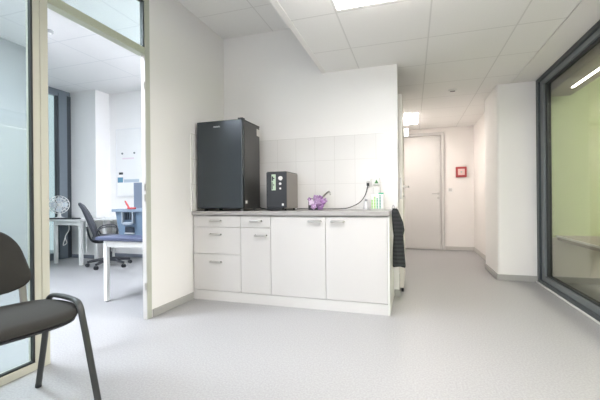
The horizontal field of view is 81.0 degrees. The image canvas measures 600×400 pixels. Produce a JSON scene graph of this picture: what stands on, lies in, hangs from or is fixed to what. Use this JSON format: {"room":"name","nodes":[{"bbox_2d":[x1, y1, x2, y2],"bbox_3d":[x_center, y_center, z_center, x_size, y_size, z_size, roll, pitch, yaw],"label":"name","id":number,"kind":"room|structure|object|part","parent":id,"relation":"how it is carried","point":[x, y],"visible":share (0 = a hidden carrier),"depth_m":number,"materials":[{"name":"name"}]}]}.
{"room":"office kitchenette","nodes":[
{"label":"office kitchenette","id":0,"kind":"room"},
{"bbox_2d":[0,37,27,262],"bbox_3d":[-4.411,-0.449,1.780,0.120,2.980,5.900,-1,0,18],"label":"wall","id":1,"kind":"structure","parent":0,"point":[13,121],"depth_m":4.33,"materials":[{"name":"grey"}]},
{"bbox_2d":[0,0,140,93],"bbox_3d":[-3.575,-1.972,2.452,3.730,0.050,7.700,-1,0,18],"label":"ceiling","id":2,"kind":"structure","parent":0,"point":[80,59],"depth_m":4.42,"materials":[{"name":"tile"}]},
{"bbox_2d":[48,29,53,34],"bbox_3d":[-2.898,-1.931,4.053,0.100,0.045,0.100,-1,0,18],"label":"light","id":3,"kind":"object","parent":2,"relation":"attached to","point":[50,32],"visible":0.59,"depth_m":4.04,"materials":[{"name":"grey plastic"}]},
{"bbox_2d":[70,90,109,257],"bbox_3d":[-3.831,-0.455,6.425,0.590,2.980,0.300,-1,0,18],"label":"wall","id":4,"kind":"structure","parent":0,"point":[90,130],"depth_m":6.29,"materials":[{"name":"white paint"}]},
{"bbox_2d":[48,86,71,260],"bbox_3d":[-5.306,-0.441,2.854,0.080,2.980,7.400,-1,0,18],"label":"window","id":5,"kind":"structure","parent":4,"relation":"in","point":[62,99],"depth_m":6.21,"materials":[{"name":"grey"}]},
{"bbox_2d":[72,254,93,258],"bbox_3d":[-3.856,1.006,6.273,0.570,0.060,0.012,-1,0,18],"label":"baseboard","id":6,"kind":"structure","parent":4,"relation":"attached to","point":[73,255],"depth_m":6.26,"materials":[{"name":"grey"}]},
{"bbox_2d":[109,90,142,253],"bbox_3d":[-2.370,-0.468,6.166,3.730,2.980,0.100,-1,0,18],"label":"wall","id":7,"kind":"structure","parent":0,"point":[124,108],"depth_m":6.40,"materials":[{"name":"white paint"}]},
{"bbox_2d":[116,127,141,196],"bbox_3d":[-2.729,-0.675,6.216,1.310,1.230,0.022,-1,0,18],"label":"whiteboard","id":8,"kind":"object","parent":7,"relation":"attached to","point":[128,141],"visible":0.45,"depth_m":6.33,"materials":[{"name":"white plastic"}]},
{"bbox_2d":[118,177,122,182],"bbox_3d":[-3.262,-0.362,6.380,0.120,0.095,0.002,-1,0,18],"label":"paper note","id":9,"kind":"object","parent":8,"relation":"attached to","point":[120,179],"visible":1,"depth_m":6.38,"materials":[{"name":"blue paper"}]},
{"bbox_2d":[124,179,138,182],"bbox_3d":[-3.024,-0.345,6.303,0.340,0.055,0.002,-1,0,18],"label":"paper note","id":10,"kind":"object","parent":8,"relation":"attached to","point":[125,180],"visible":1,"depth_m":6.30,"materials":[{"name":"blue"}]},
{"bbox_2d":[115,253,142,257],"bbox_3d":[-2.102,0.989,6.026,2.919,0.060,0.012,-1,0,18],"label":"baseboard","id":11,"kind":"structure","parent":7,"relation":"attached to","point":[116,254],"depth_m":6.34,"materials":[{"name":"grey"}]},
{"bbox_2d":[149,0,223,316],"bbox_3d":[-1.140,-0.460,3.640,0.085,2.940,1.260,-1,0,18],"label":"wall","id":12,"kind":"structure","parent":0,"point":[187,56],"depth_m":3.36,"materials":[{"name":"white paint"}]},
{"bbox_2d":[141,0,151,319],"bbox_3d":[-1.317,-0.373,2.998,0.044,2.770,0.069,-1,0,18],"label":"door frame","id":13,"kind":"structure","parent":12,"relation":"attached to","point":[145,59],"depth_m":2.98,"materials":[{"name":"grey"}]},
{"bbox_2d":[153,292,193,316],"bbox_3d":[-1.180,0.977,3.315,0.012,0.068,0.588,-1,0,18],"label":"baseboard","id":14,"kind":"structure","parent":12,"relation":"attached to","point":[163,308],"depth_m":3.27,"materials":[{"name":"grey plastic"}]},
{"bbox_2d":[190,133,223,210],"bbox_3d":[-1.007,-0.283,3.898,0.008,0.795,0.672,-1,0,18],"label":"wall tiles","id":15,"kind":"structure","parent":12,"relation":"attached to","point":[193,138],"depth_m":3.63,"materials":[{"name":"white tile"}]},
{"bbox_2d":[177,0,288,38],"bbox_3d":[-1.313,-1.953,1.087,1.410,0.050,6.480,-1,0,18],"label":"ceiling","id":16,"kind":"structure","parent":0,"point":[228,19],"depth_m":3.70,"materials":[{"name":"tile"}]},
{"bbox_2d":[270,0,325,73],"bbox_3d":[-0.704,-1.656,0.825,0.045,0.556,6.350,-1,0,18],"label":"ceiling edge","id":17,"kind":"structure","parent":16,"relation":"attached to","point":[275,3],"depth_m":2.90,"materials":[{"name":"white"}]},
{"bbox_2d":[0,249,599,399],"bbox_3d":[-0.271,1.062,2.400,12.400,0.120,10.800,-1,0,18],"label":"floor","id":18,"kind":"structure","parent":0,"point":[455,331],"depth_m":2.40,"materials":[{"name":"plastic"}]},
{"bbox_2d":[0,232,101,399],"bbox_3d":[-1.304,0.575,1.534,0.618,0.875,0.555,-1,0,30],"label":"chair","id":19,"kind":"object","parent":18,"relation":"on","point":[24,319],"visible":1,"depth_m":1.64,"materials":[{"name":"grey fabric"}]},
{"bbox_3d":[-1.522,0.305,1.658,0.096,0.331,0.409,-1,0,30],"label":"backrest","id":20,"kind":"part","parent":19,"relation":"part of","materials":[{"name":"grey fabric"}]},
{"bbox_3d":[-1.310,0.529,1.538,0.451,0.071,0.542,-1,0,30],"label":"seat","id":21,"kind":"part","parent":19,"relation":"part of","materials":[{"name":"grey fabric"}]},
{"bbox_3d":[-1.174,0.733,1.750,0.598,0.537,0.053,-1,0,30],"label":"frame","id":22,"kind":"part","parent":19,"relation":"part of","materials":[{"name":"grey metal"}]},
{"bbox_2d":[49,218,106,264],"bbox_3d":[-3.772,0.674,5.905,0.840,0.722,0.540,-1,0,18],"label":"desk","id":23,"kind":"object","parent":18,"relation":"on","point":[57,222],"visible":0.73,"depth_m":5.67,"materials":[{"name":"white plastic"}]},
{"bbox_3d":[-3.982,0.692,5.733,0.045,0.690,0.045,-1,0,18],"label":"leg","id":24,"kind":"part","parent":23,"relation":"part of","materials":[{"name":"white plastic"}]},
{"bbox_2d":[49,196,69,217],"bbox_3d":[-4.086,0.121,5.964,0.307,0.388,0.175,-1,0,-22],"label":"desk fan","id":25,"kind":"object","parent":23,"relation":"on","point":[58,206],"visible":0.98,"depth_m":5.93,"materials":[{"name":"white plastic"}]},
{"bbox_2d":[49,218,80,219],"bbox_3d":[-3.831,0.302,5.715,0.550,0.023,0.135,-1,0,18],"label":"keyboard","id":26,"kind":"object","parent":23,"relation":"on","point":[49,218],"visible":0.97,"depth_m":5.62,"materials":[{"name":"grey plastic"}]},
{"bbox_3d":[-3.731,0.375,5.649,0.490,0.059,0.020,-1,0,18],"label":"rail","id":27,"kind":"part","parent":23,"relation":"part of","materials":[{"name":"white plastic"}]},
{"bbox_3d":[-3.472,0.687,5.570,0.045,0.690,0.045,-1,0,18],"label":"leg","id":28,"kind":"part","parent":23,"relation":"part of","materials":[{"name":"white plastic"}]},
{"bbox_3d":[-3.332,0.686,6.008,0.045,0.690,0.045,-1,0,18],"label":"leg","id":29,"kind":"part","parent":23,"relation":"part of","materials":[{"name":"white plastic"}]},
{"bbox_2d":[78,203,131,269],"bbox_3d":[-3.015,0.532,5.469,0.733,0.989,0.631,-1,0,-28],"label":"office chair","id":30,"kind":"object","parent":18,"relation":"on","point":[91,223],"visible":0.77,"depth_m":5.31,"materials":[{"name":"fabric"}]},
{"bbox_3d":[-3.215,0.330,5.337,0.260,0.580,0.455,-1,0,-28],"label":"backrest","id":31,"kind":"part","parent":30,"relation":"part of","materials":[{"name":"grey fabric"}]},
{"bbox_3d":[-3.124,0.928,5.428,0.296,0.088,0.060,-1,0,-15],"label":"arm","id":32,"kind":"part","parent":30,"relation":"part of","materials":[{"name":"grey plastic"}]},
{"bbox_3d":[-2.968,0.575,5.468,0.460,0.085,0.480,-1,0,-28],"label":"seat","id":33,"kind":"part","parent":30,"relation":"part of","materials":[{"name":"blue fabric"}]},
{"bbox_3d":[-2.875,0.511,5.250,0.285,0.249,0.092,-1,0,-28],"label":"armrest","id":34,"kind":"part","parent":30,"relation":"part of","materials":[{"name":"grey plastic"}]},
{"bbox_3d":[-3.099,0.513,5.666,0.285,0.249,0.092,-1,0,-28],"label":"armrest","id":35,"kind":"part","parent":30,"relation":"part of","materials":[{"name":"grey plastic"}]},
{"bbox_3d":[-2.816,0.925,5.397,0.296,0.088,0.060,-1,0,26],"label":"arm","id":36,"kind":"part","parent":30,"relation":"part of","materials":[{"name":"grey plastic"}]},
{"bbox_3d":[-2.859,0.925,5.595,0.060,0.088,0.296,-1,0,39],"label":"arm","id":37,"kind":"part","parent":30,"relation":"part of","materials":[{"name":"grey plastic"}]},
{"bbox_2d":[94,217,116,258],"bbox_3d":[-2.466,0.662,5.885,2.200,0.722,0.460,-1,0,18],"label":"desk","id":38,"kind":"object","parent":18,"relation":"on","point":[103,218],"visible":0.16,"depth_m":6.03,"materials":[{"name":"white plastic"}]},
{"bbox_3d":[-3.498,0.687,6.030,0.045,0.690,0.045,-1,0,18],"label":"leg","id":39,"kind":"part","parent":38,"relation":"part of","materials":[{"name":"white plastic"}]},
{"bbox_3d":[-3.392,0.686,6.363,0.045,0.690,0.045,-1,0,18],"label":"leg","id":40,"kind":"part","parent":38,"relation":"part of","materials":[{"name":"white plastic"}]},
{"bbox_2d":[134,182,141,207],"bbox_3d":[-2.582,0.002,5.955,0.535,0.600,0.170,-1,0,22],"label":"monitor","id":41,"kind":"object","parent":38,"relation":"on","point":[137,186],"visible":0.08,"depth_m":5.97,"materials":[{"name":"blue"}]},
{"bbox_2d":[95,234,142,301],"bbox_3d":[-1.568,0.689,3.755,0.750,0.652,0.770,-1,0,18],"label":"table","id":42,"kind":"object","parent":18,"relation":"on","point":[123,241],"visible":0.21,"depth_m":3.50,"materials":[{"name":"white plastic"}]},
{"bbox_3d":[-1.937,0.708,3.521,0.040,0.603,0.040,-1,0,18],"label":"leg","id":43,"kind":"part","parent":42,"relation":"part of","materials":[{"name":"white plastic"}]},
{"bbox_2d":[111,208,141,234],"bbox_3d":[-1.659,0.228,3.762,0.570,0.270,0.348,-1,0,18],"label":"crate","id":44,"kind":"object","parent":42,"relation":"on","point":[129,221],"visible":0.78,"depth_m":3.64,"materials":[{"name":"blue plastic"}]},
{"bbox_2d":[125,201,135,208],"bbox_3d":[-1.752,0.049,3.621,0.128,0.088,0.028,-1,0,12],"label":"clip","id":45,"kind":"object","parent":44,"relation":"on","point":[126,203],"visible":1,"depth_m":3.61,"materials":[{"name":"red plastic"}]},
{"bbox_2d":[194,215,242,291],"bbox_3d":[-0.741,0.531,3.801,0.532,0.753,0.676,-1,0,18],"label":"base cabinet","id":46,"kind":"object","parent":18,"relation":"on","point":[217,238],"visible":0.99,"depth_m":3.51,"materials":[{"name":"grey laminate"}]},
{"bbox_3d":[-0.828,0.725,3.522,0.532,0.363,0.018,-1,0,18],"label":"drawer","id":47,"kind":"part","parent":46,"relation":"part of","materials":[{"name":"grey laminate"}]},
{"bbox_3d":[-0.831,0.405,3.522,0.532,0.265,0.018,-1,0,18],"label":"drawer","id":48,"kind":"part","parent":46,"relation":"part of","materials":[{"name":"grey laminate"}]},
{"bbox_3d":[-0.833,0.214,3.522,0.532,0.105,0.018,-1,0,18],"label":"drawer","id":49,"kind":"part","parent":46,"relation":"part of","materials":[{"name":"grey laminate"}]},
{"bbox_2d":[191,209,390,215],"bbox_3d":[-0.072,0.125,3.601,1.961,0.039,0.670,-1,0,18],"label":"countertop","id":50,"kind":"structure","parent":46,"relation":"on","point":[290,212],"depth_m":3.30,"materials":[{"name":"grey laminate"}]},
{"bbox_2d":[197,117,259,210],"bbox_3d":[-0.747,-0.351,3.737,0.519,0.926,0.427,-1,0,18],"label":"mini fridge","id":51,"kind":"object","parent":50,"relation":"on","point":[228,154],"visible":0.94,"depth_m":3.55,"materials":[{"name":"grey metal"}]},
{"bbox_2d":[266,171,297,210],"bbox_3d":[-0.186,-0.090,3.694,0.216,0.394,0.398,-1,0,18],"label":"machine","id":52,"kind":"object","parent":50,"relation":"on","point":[282,186],"visible":1,"depth_m":3.54,"materials":[{"name":"black metal"}]},
{"bbox_2d":[267,208,284,209],"bbox_3d":[-0.241,0.090,3.549,0.173,0.026,0.088,-1,0,18],"label":"drip tray","id":53,"kind":"object","parent":52,"relation":"on","point":[267,208],"depth_m":3.51,"materials":[{"name":"black plastic"}]},
{"bbox_3d":[-0.235,-0.102,3.542,0.216,0.358,0.022,-1,0,18],"label":"panel","id":54,"kind":"part","parent":52,"relation":"part of","materials":[{"name":"grey"}]},
{"bbox_2d":[307,195,326,209],"bbox_3d":[0.182,0.025,3.637,0.216,0.157,0.149,-1,0,18],"label":"potted orchid","id":55,"kind":"object","parent":50,"relation":"on","point":[317,202],"visible":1,"depth_m":3.60,"materials":[{"name":"purple plant"}]},
{"bbox_3d":[0.152,0.054,3.669,0.110,0.100,0.100,-1,0,18],"label":"pot","id":56,"kind":"part","parent":55,"relation":"part of","materials":[{"name":"clear glass"}]},
{"bbox_3d":[0.170,0.019,3.588,0.084,0.086,0.014,-1,0,18],"label":"flower","id":57,"kind":"part","parent":55,"relation":"part of","materials":[{"name":"purple plant"}]},
{"bbox_3d":[0.207,0.065,3.592,0.078,0.075,0.013,-1,0,18],"label":"flower","id":58,"kind":"part","parent":55,"relation":"part of","materials":[{"name":"purple plant"}]},
{"bbox_2d":[297,183,368,208],"bbox_3d":[0.342,-0.038,3.771,0.792,0.275,0.061,-1,0,18],"label":"power cord","id":59,"kind":"object","parent":50,"relation":"on","point":[367,183],"visible":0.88,"depth_m":3.71,"materials":[{"name":"black plastic"}]},
{"bbox_2d":[363,199,368,209],"bbox_3d":[0.672,0.044,3.565,0.056,0.110,0.056,-1,0,18],"label":"spray bottle","id":60,"kind":"object","parent":50,"relation":"on","point":[366,204],"visible":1,"depth_m":3.54,"materials":[{"name":"white plastic"}]},
{"bbox_2d":[373,177,380,193],"bbox_3d":[0.792,-0.066,3.619,0.072,0.328,0.064,-1,0,18],"label":"dispenser bottle","id":61,"kind":"object","parent":50,"relation":"on","point":[376,181],"visible":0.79,"depth_m":3.59,"materials":[{"name":"white plastic"}]},
{"bbox_2d":[371,193,383,209],"bbox_3d":[0.775,0.013,3.515,0.128,0.170,0.074,-1,0,18],"label":"canister","id":62,"kind":"object","parent":50,"relation":"on","point":[377,200],"visible":1,"depth_m":3.48,"materials":[{"name":"white plastic"}]},
{"bbox_3d":[0.854,0.087,3.213,0.042,0.089,0.028,-1,0,18],"label":"towel hook","id":63,"kind":"object","parent":50,"relation":"attached to","visible":0},
{"bbox_2d":[392,208,405,267],"bbox_3d":[0.898,0.343,3.201,0.121,0.539,0.072,-1,0,18],"label":"towel","id":64,"kind":"object","parent":63,"relation":"hanging from","point":[397,222],"visible":1,"depth_m":3.18,"materials":[{"name":"fabric"}]},
{"bbox_2d":[241,215,270,294],"bbox_3d":[-0.335,0.528,3.671,0.312,0.753,0.676,-1,0,18],"label":"base cabinet","id":65,"kind":"object","parent":18,"relation":"on","point":[256,229],"visible":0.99,"depth_m":3.38,"materials":[{"name":"grey laminate"}]},
{"bbox_3d":[-0.427,0.211,3.392,0.312,0.107,0.018,-1,0,18],"label":"drawer","id":66,"kind":"part","parent":65,"relation":"part of","materials":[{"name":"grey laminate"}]},
{"bbox_2d":[194,289,387,315],"bbox_3d":[-0.162,0.954,3.312,1.930,0.096,0.017,-1,0,18],"label":"plinth","id":67,"kind":"object","parent":18,"relation":"on","point":[262,299],"visible":1,"depth_m":3.26,"materials":[{"name":"grey"}]},
{"bbox_2d":[271,216,325,298],"bbox_3d":[0.070,0.524,3.541,0.531,0.753,0.676,-1,0,18],"label":"base cabinet","id":68,"kind":"object","parent":18,"relation":"on","point":[298,243],"visible":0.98,"depth_m":3.25,"materials":[{"name":"grey laminate"}]},
{"bbox_2d":[326,214,393,315],"bbox_3d":[0.594,0.568,3.377,0.559,0.853,0.684,-1,0,18],"label":"base cabinet","id":69,"kind":"object","parent":18,"relation":"on","point":[359,249],"visible":0.94,"depth_m":3.09,"materials":[{"name":"grey"}]},
{"bbox_3d":[0.331,0.191,3.120,0.130,0.020,0.037,-1,0,18],"label":"handle","id":70,"kind":"part","parent":69,"relation":"part of","materials":[{"name":"silver metal"}]},
{"bbox_3d":[0.858,0.566,3.311,0.018,0.853,0.650,-1,0,18],"label":"panel","id":71,"kind":"part","parent":69,"relation":"part of","materials":[{"name":"white"}]},
{"bbox_2d":[556,235,599,251],"bbox_3d":[2.890,0.695,2.825,0.552,0.557,2.600,-1,0,18],"label":"table","id":72,"kind":"object","parent":18,"relation":"on","point":[589,242],"visible":1,"depth_m":3.70,"materials":[{"name":"beige"}]},
{"bbox_2d":[223,28,399,295],"bbox_3d":[0.011,-0.470,3.996,2.130,2.940,0.120,-1,0,18],"label":"wall","id":73,"kind":"structure","parent":0,"point":[271,81],"depth_m":3.94,"materials":[{"name":"white paint"}]},
{"bbox_2d":[250,132,397,208],"bbox_3d":[0.049,-0.293,3.917,2.008,0.795,0.008,-1,0,18],"label":"wall tiles","id":74,"kind":"structure","parent":73,"relation":"attached to","point":[339,165],"depth_m":3.80,"materials":[{"name":"white tile"}]},
{"bbox_2d":[365,178,371,186],"bbox_3d":[0.717,-0.182,3.691,0.070,0.090,0.016,-1,0,18],"label":"wall socket","id":75,"kind":"object","parent":74,"relation":"attached to","point":[367,180],"visible":1,"depth_m":3.68,"materials":[{"name":"white plastic"}]},
{"bbox_2d":[395,289,399,296],"bbox_3d":[1.002,0.956,3.613,0.057,0.070,0.012,-1,0,18],"label":"baseboard","id":76,"kind":"structure","parent":73,"relation":"attached to","point":[397,292],"depth_m":3.61,"materials":[{"name":"grey plastic"}]},
{"bbox_2d":[398,151,399,273],"bbox_3d":[1.436,-0.208,5.241,0.140,2.390,1.140,-1,0,18],"label":"wall","id":77,"kind":"structure","parent":0,"point":[398,151],"depth_m":4.68,"materials":[{"name":"white paint"}]},
{"bbox_2d":[398,94,408,291],"bbox_3d":[1.252,-0.076,4.214,0.108,2.130,0.936,-1,0,17],"label":"door","id":78,"kind":"structure","parent":77,"relation":"in","point":[402,186],"depth_m":3.78,"materials":[{"name":"white wood"}]},
{"bbox_3d":[1.084,-0.125,3.778,0.020,0.230,0.003,-1,0,18],"label":"lock plate","id":79,"kind":"part","parent":78,"relation":"part of","materials":[{"name":"beige metal"}]},
{"bbox_2d":[277,0,599,129],"bbox_3d":[1.002,-1.424,2.200,2.410,0.050,10.010,-1,0,18],"label":"ceiling","id":80,"kind":"structure","parent":0,"point":[470,47],"depth_m":3.11,"materials":[{"name":"tile"}]},
{"bbox_2d":[334,0,391,9],"bbox_3d":[0.450,-1.319,1.900,0.640,0.150,0.640,-1,0,18],"label":"lamp","id":81,"kind":"object","parent":80,"relation":"attached to","point":[340,4],"visible":1,"depth_m":2.21,"materials":[{"name":"white plastic"}]},
{"bbox_2d":[404,126,408,136],"bbox_3d":[1.970,-1.308,6.693,0.190,0.200,0.033,-1,0,18],"label":"exit light","id":82,"kind":"object","parent":80,"relation":"hanging from","point":[406,130],"visible":0.43,"depth_m":6.66,"materials":[{"name":"white plastic"}]},
{"bbox_2d":[404,112,417,124],"bbox_3d":[1.878,-1.397,6.062,0.300,0.020,0.820,-1,0,18],"label":"recessed light","id":83,"kind":"object","parent":80,"relation":"in","point":[409,118],"visible":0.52,"depth_m":5.98,"materials":[{"name":"white plastic"}]},
{"bbox_2d":[404,126,474,249],"bbox_3d":[2.658,-0.299,6.992,1.900,2.550,0.120,-1,0,18],"label":"wall","id":84,"kind":"structure","parent":0,"point":[458,141],"depth_m":6.80,"materials":[{"name":"white paint"}]},
{"bbox_2d":[445,246,473,250],"bbox_3d":[3.082,0.937,6.790,0.508,0.070,0.012,-1,0,18],"label":"baseboard","id":85,"kind":"structure","parent":84,"relation":"attached to","point":[446,247],"depth_m":6.78,"materials":[{"name":"grey"}]},
{"bbox_2d":[456,167,466,176],"bbox_3d":[3.100,-0.538,6.754,0.190,0.200,0.061,-1,0,18],"label":"fire alarm","id":86,"kind":"object","parent":84,"relation":"attached to","point":[460,171],"visible":1,"depth_m":6.73,"materials":[{"name":"red plastic"}]},
{"bbox_3d":[3.093,-0.538,6.733,0.120,0.120,0.005,-1,0,18],"label":"glass","id":87,"kind":"part","parent":86,"relation":"part of","materials":[{"name":"pink"}]},
{"bbox_2d":[473,114,485,255],"bbox_3d":[3.106,-0.304,5.835,0.120,2.550,1.810,-1,0,18],"label":"wall","id":88,"kind":"structure","parent":0,"point":[479,127],"depth_m":6.13,"materials":[{"name":"white paint"}]},
{"bbox_2d":[474,247,485,259],"bbox_3d":[3.055,0.937,5.855,0.012,0.070,1.810,-1,0,18],"label":"baseboard","id":89,"kind":"structure","parent":88,"relation":"attached to","point":[477,251],"depth_m":6.06,"materials":[{"name":"grey"}]},
{"bbox_2d":[484,81,536,275],"bbox_3d":[2.744,-0.220,4.602,0.440,2.390,0.760,-1,0,18],"label":"wall","id":90,"kind":"structure","parent":0,"point":[509,109],"depth_m":4.26,"materials":[{"name":"white paint"}]},
{"bbox_2d":[485,263,496,278],"bbox_3d":[2.538,0.942,4.671,0.012,0.070,0.760,-1,0,18],"label":"baseboard","id":91,"kind":"structure","parent":90,"relation":"attached to","point":[487,267],"depth_m":4.61,"materials":[{"name":"grey plastic"}]},
{"bbox_2d":[497,274,537,281],"bbox_3d":[2.623,0.941,4.237,0.437,0.070,0.013,-1,0,18],"label":"baseboard","id":92,"kind":"structure","parent":90,"relation":"attached to","point":[499,276],"depth_m":4.23,"materials":[{"name":"grey plastic"}]},
{"bbox_2d":[536,20,599,324],"bbox_3d":[1.713,-0.211,0.625,0.115,2.390,7.438,-1,0,18],"label":"window","id":93,"kind":"structure","parent":90,"relation":"in","point":[590,307],"depth_m":3.95,"materials":[{"name":"grey metal"}]},
{"bbox_3d":[1.676,0.979,0.631,0.019,0.012,7.420,-1,0,18],"label":"sill","id":94,"kind":"part","parent":93,"relation":"part of","materials":[{"name":"white metal"}]},
{"bbox_2d":[551,77,599,236],"bbox_3d":[4.699,-0.543,3.701,3.700,3.000,0.120,-1,0,18],"label":"wall","id":95,"kind":"structure","parent":0,"point":[575,118],"depth_m":4.11,"materials":[{"name":"green paint"}]},
{"bbox_2d":[552,237,599,277],"bbox_3d":[4.652,0.692,3.649,3.580,0.530,0.015,-1,0,18],"label":"wall band","id":96,"kind":"object","parent":95,"relation":"attached to","point":[569,260],"depth_m":4.10,"materials":[{"name":"white paint"}]},
{"bbox_2d":[553,276,599,284],"bbox_3d":[4.650,0.922,3.635,3.580,0.070,0.013,-1,0,18],"label":"baseboard","id":97,"kind":"structure","parent":95,"relation":"attached to","point":[580,280],"depth_m":4.08,"materials":[{"name":"grey plastic"}]},
{"bbox_2d":[551,43,599,96],"bbox_3d":[1.903,-1.315,0.594,0.275,0.195,7.500,-1,0,18],"label":"ceiling","id":98,"kind":"structure","parent":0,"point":[561,86],"depth_m":3.51,"materials":[{"name":"beige"}]},
{"bbox_2d":[571,66,599,87],"bbox_3d":[2.514,-1.215,2.457,0.032,0.016,2.820,-1,0,18],"label":"lamp","id":99,"kind":"object","parent":98,"relation":"attached to","point":[597,68],"visible":1,"depth_m":3.47,"materials":[{"name":"white plastic"}]},
{"bbox_3d":[-2.139,-1.861,0.622,0.120,0.218,5.089,-1,0,18],"label":"wall","id":100,"kind":"structure","parent":0,"visible":0},
{"bbox_2d":[0,0,50,385],"bbox_3d":[-2.230,-0.364,0.188,0.065,2.770,4.200,-1,0,18],"label":"door frame","id":101,"kind":"structure","parent":100,"relation":"in","point":[36,10],"depth_m":2.11,"materials":[{"name":"beige paint"}]},
{"bbox_2d":[47,0,144,55],"bbox_3d":[-1.472,-1.492,2.586,0.065,0.530,0.834,-1,0,18],"label":"window","id":102,"kind":"structure","parent":100,"relation":"in","point":[60,7],"depth_m":2.56,"materials":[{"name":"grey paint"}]},
{"bbox_3d":[1.568,-0.209,6.538,0.100,2.390,1.410,-1,0,18],"label":"wall","id":103,"kind":"structure","parent":0,"visible":0},
{"bbox_2d":[404,132,444,249],"bbox_3d":[2.321,-0.171,6.986,1.020,2.300,0.093,-1,0,18],"label":"door","id":104,"kind":"structure","parent":103,"relation":"in","point":[424,197],"depth_m":6.96,"materials":[{"name":"grey wood"}]}
]}

